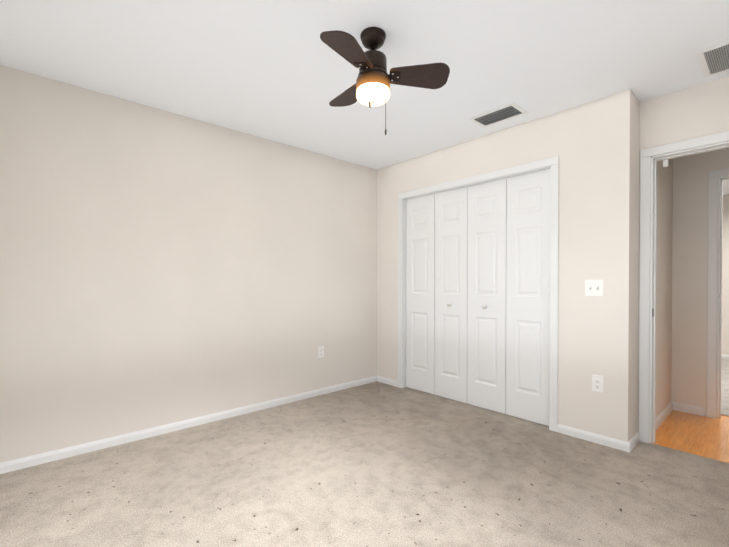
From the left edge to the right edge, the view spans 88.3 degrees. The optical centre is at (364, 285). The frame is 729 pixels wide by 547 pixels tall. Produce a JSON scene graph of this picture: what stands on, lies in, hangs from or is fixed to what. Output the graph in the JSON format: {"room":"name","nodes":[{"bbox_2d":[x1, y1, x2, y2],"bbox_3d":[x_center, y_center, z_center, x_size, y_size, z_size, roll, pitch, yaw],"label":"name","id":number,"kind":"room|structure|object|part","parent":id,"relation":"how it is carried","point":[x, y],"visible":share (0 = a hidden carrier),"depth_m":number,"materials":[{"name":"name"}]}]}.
{"room":"empty bedroom","nodes":[
{"label":"empty bedroom","id":0,"kind":"room"},
{"bbox_2d":[0,65,376,462],"bbox_3d":[-0.877,-0.098,3.474,4.385,2.440,0.115,0,1,-42],"label":"wall","id":1,"kind":"structure","parent":0,"point":[159,267],"depth_m":2.80,"materials":[{"name":"beige paint"}]},
{"bbox_2d":[0,376,375,473],"bbox_3d":[-1.103,1.088,3.193,3.370,0.074,0.014,0,1,-42],"label":"baseboard","id":2,"kind":"structure","parent":1,"relation":"attached to","point":[75,450],"depth_m":2.80,"materials":[{"name":"white wood"}]},
{"bbox_2d":[318,346,323,357],"bbox_3d":[-0.439,0.676,3.794,0.072,0.117,0.009,0,1,-42],"label":"outlet","id":3,"kind":"object","parent":1,"relation":"attached to","point":[320,351],"visible":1,"depth_m":3.79,"materials":[{"name":"white plastic"}]},
{"bbox_2d":[0,381,728,546],"bbox_3d":[0.115,1.179,1.945,3.790,0.112,3.730,0,1,-42],"label":"floor","id":4,"kind":"structure","parent":0,"point":[376,464],"depth_m":2.09,"materials":[{"name":"beige carpet"}]},
{"bbox_2d":[0,0,728,194],"bbox_3d":[2.599,-1.360,2.562,8.330,0.100,6.115,0,1,-42],"label":"ceiling","id":5,"kind":"structure","parent":0,"point":[279,71],"depth_m":2.15,"materials":[{"name":"white paint"}]},
{"bbox_2d":[320,27,449,134],"bbox_3d":[-0.008,-1.032,1.976,0.714,0.545,0.692,0,1,-42],"label":"ceiling fan","id":6,"kind":"object","parent":5,"relation":"hanging from","point":[370,87],"visible":1,"depth_m":1.91,"materials":[{"name":"brown wood"}]},
{"bbox_3d":[-0.059,-1.094,2.162,0.179,0.048,0.348,0,1,-42],"label":"blade","id":7,"kind":"part","parent":6,"relation":"part of","materials":[{"name":"brown wood"}]},
{"bbox_3d":[-0.055,-1.091,1.750,0.342,0.048,0.208,0,1,-42],"label":"blade","id":8,"kind":"part","parent":6,"relation":"part of","materials":[{"name":"brown wood"}]},
{"bbox_3d":[0.045,-1.159,1.959,0.176,0.292,0.176,0,1,-42],"label":"motor","id":9,"kind":"part","parent":6,"relation":"part of","materials":[{"name":"brown metal"}]},
{"bbox_3d":[0.045,-0.986,1.960,0.177,0.062,0.177,0,1,-42],"label":"glass","id":10,"kind":"part","parent":6,"relation":"part of","materials":[{"name":"beige glass"}]},
{"bbox_3d":[0.284,-1.093,1.960,0.302,0.048,0.276,0,1,-42],"label":"blade","id":11,"kind":"part","parent":6,"relation":"part of","materials":[{"name":"brown wood"}]},
{"bbox_2d":[468,103,527,127],"bbox_3d":[1.034,-1.307,2.910,0.245,0.018,0.370,0,1,-42],"label":"ceiling vent","id":12,"kind":"object","parent":5,"relation":"in","point":[500,114],"visible":1,"depth_m":2.90,"materials":[{"name":"white metal"}]},
{"bbox_2d":[696,41,728,77],"bbox_3d":[2.212,-1.300,1.997,0.382,0.008,0.634,0,1,-42],"label":"ceiling vent","id":13,"kind":"object","parent":5,"relation":"in","point":[713,60],"visible":1,"depth_m":2.16,"materials":[{"name":"white metal"}]},
{"bbox_2d":[377,89,633,441],"bbox_3d":[1.000,-0.097,3.457,0.115,2.440,2.430,0,1,-42],"label":"wall","id":14,"kind":"structure","parent":0,"point":[590,144],"depth_m":2.74,"materials":[{"name":"beige paint"}]},
{"bbox_2d":[376,376,396,386],"bbox_3d":[0.261,1.080,4.187,0.014,0.074,0.310,0,1,-42],"label":"baseboard","id":15,"kind":"structure","parent":14,"relation":"attached to","point":[378,378],"depth_m":4.19,"materials":[{"name":"white wood"}]},
{"bbox_2d":[397,156,558,431],"bbox_3d":[0.957,0.070,3.493,0.130,2.104,1.648,0,1,-42],"label":"trim","id":16,"kind":"structure","parent":14,"relation":"attached to","point":[552,164],"depth_m":3.03,"materials":[{"name":"white wood"}]},
{"bbox_2d":[406,169,549,200],"bbox_3d":[0.969,-0.909,3.496,0.026,0.016,1.516,0,1,-42],"label":"door track","id":17,"kind":"object","parent":14,"relation":"attached to","point":[481,184],"visible":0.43,"depth_m":3.36,"materials":[{"name":"white metal"}]},
{"bbox_2d":[406,195,434,393],"bbox_3d":[0.588,0.098,3.926,0.035,2.005,0.374,0,1,-42],"label":"closet door leaf","id":18,"kind":"structure","parent":17,"relation":"hanging from","point":[420,268],"depth_m":3.91,"materials":[{"name":"white wood"}]},
{"bbox_2d":[434,188,467,402],"bbox_3d":[0.829,0.101,3.633,0.070,2.005,0.374,0,1,-42],"label":"closet door leaf","id":19,"kind":"structure","parent":17,"relation":"hanging from","point":[451,292],"depth_m":3.62,"materials":[{"name":"white wood"}]},
{"bbox_2d":[467,180,506,413],"bbox_3d":[1.083,0.103,3.352,0.070,2.005,0.374,0,1,-42],"label":"closet door leaf","id":20,"kind":"structure","parent":17,"relation":"hanging from","point":[486,327],"depth_m":3.34,"materials":[{"name":"white wood"}]},
{"bbox_2d":[506,171,549,425],"bbox_3d":[1.350,0.105,3.083,0.035,2.005,0.374,0,1,-42],"label":"closet door leaf","id":21,"kind":"structure","parent":17,"relation":"hanging from","point":[527,294],"depth_m":3.07,"materials":[{"name":"white wood"}]},
{"bbox_2d":[585,280,603,295],"bbox_3d":[1.628,0.019,2.665,0.018,0.117,0.117,0,1,-42],"label":"switch plate","id":22,"kind":"object","parent":14,"relation":"attached to","point":[594,287],"visible":1,"depth_m":2.67,"materials":[{"name":"white plastic"}]},
{"bbox_2d":[557,424,635,452],"bbox_3d":[1.621,1.092,2.684,0.014,0.074,0.464,0,1,-42],"label":"baseboard","id":23,"kind":"structure","parent":14,"relation":"attached to","point":[628,446],"depth_m":2.65,"materials":[{"name":"white wood"}]},
{"bbox_2d":[592,374,603,392],"bbox_3d":[1.649,0.696,2.654,0.009,0.117,0.072,0,1,-42],"label":"outlet","id":24,"kind":"object","parent":14,"relation":"attached to","point":[597,383],"visible":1,"depth_m":2.65,"materials":[{"name":"white plastic"}]},
{"bbox_2d":[632,95,672,436],"bbox_3d":[2.317,-0.094,3.067,1.315,2.440,0.145,0,1,-42],"label":"wall","id":25,"kind":"structure","parent":0,"point":[664,285],"depth_m":3.05,"materials":[{"name":"paint"}]},
{"bbox_2d":[655,402,675,430],"bbox_3d":[2.428,1.089,3.070,0.930,0.074,0.014,0,1,-42],"label":"baseboard","id":26,"kind":"structure","parent":25,"relation":"attached to","point":[664,414],"depth_m":3.15,"materials":[{"name":"white"}]},
{"bbox_2d":[663,159,668,166],"bbox_3d":[2.145,-0.867,2.672,0.024,0.050,0.030,0,1,-42],"label":"sensor","id":27,"kind":"object","parent":25,"relation":"attached to","point":[665,163],"visible":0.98,"depth_m":2.67,"materials":[{"name":"white plastic"}]},
{"bbox_2d":[638,76,728,431],"bbox_3d":[3.213,-0.080,1.413,0.115,2.440,3.570,0,1,-42],"label":"wall","id":28,"kind":"structure","parent":0,"point":[700,110],"depth_m":2.51,"materials":[{"name":"beige paint"}]},
{"bbox_2d":[639,131,728,442],"bbox_3d":[2.327,0.085,2.393,0.147,2.094,0.918,0,1,-42],"label":"door frame","id":29,"kind":"structure","parent":28,"relation":"attached to","point":[650,157],"depth_m":2.65,"materials":[{"name":"white wood"}]},
{"bbox_2d":[652,410,728,462],"bbox_3d":[3.581,1.185,1.814,1.175,0.104,3.655,0,1,-42],"label":"floor","id":30,"kind":"structure","parent":0,"point":[703,436],"depth_m":2.83,"materials":[{"name":"brown wood"}]},
{"bbox_2d":[671,148,728,415],"bbox_3d":[3.998,-0.086,2.103,0.115,2.440,3.540,0,1,-42],"label":"wall","id":31,"kind":"structure","parent":0,"point":[689,280],"depth_m":3.28,"materials":[{"name":"paint"}]},
{"bbox_2d":[707,168,728,417],"bbox_3d":[3.281,0.080,2.897,0.147,2.094,0.926,0,1,-42],"label":"door frame","id":32,"kind":"structure","parent":31,"relation":"attached to","point":[717,177],"depth_m":3.17,"materials":[{"name":"white"}]},
{"bbox_2d":[721,359,728,415],"bbox_3d":[4.646,1.162,4.021,3.365,0.112,5.500,0,1,-42],"label":"floor","id":33,"kind":"structure","parent":0,"point":[724,387],"depth_m":4.06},
{"bbox_2d":[721,195,728,354],"bbox_3d":[5.851,-0.111,5.101,0.115,2.440,5.500,0,1,-42],"label":"wall","id":34,"kind":"structure","parent":0,"point":[725,289],"depth_m":5.57,"materials":[{"name":"beige paint"}]},
{"bbox_2d":[721,354,728,358],"bbox_3d":[5.803,1.072,5.068,0.014,0.074,5.500,0,1,-42],"label":"baseboard","id":35,"kind":"structure","parent":34,"relation":"attached to","point":[723,356],"depth_m":5.57,"materials":[{"name":"white wood"}]}
]}

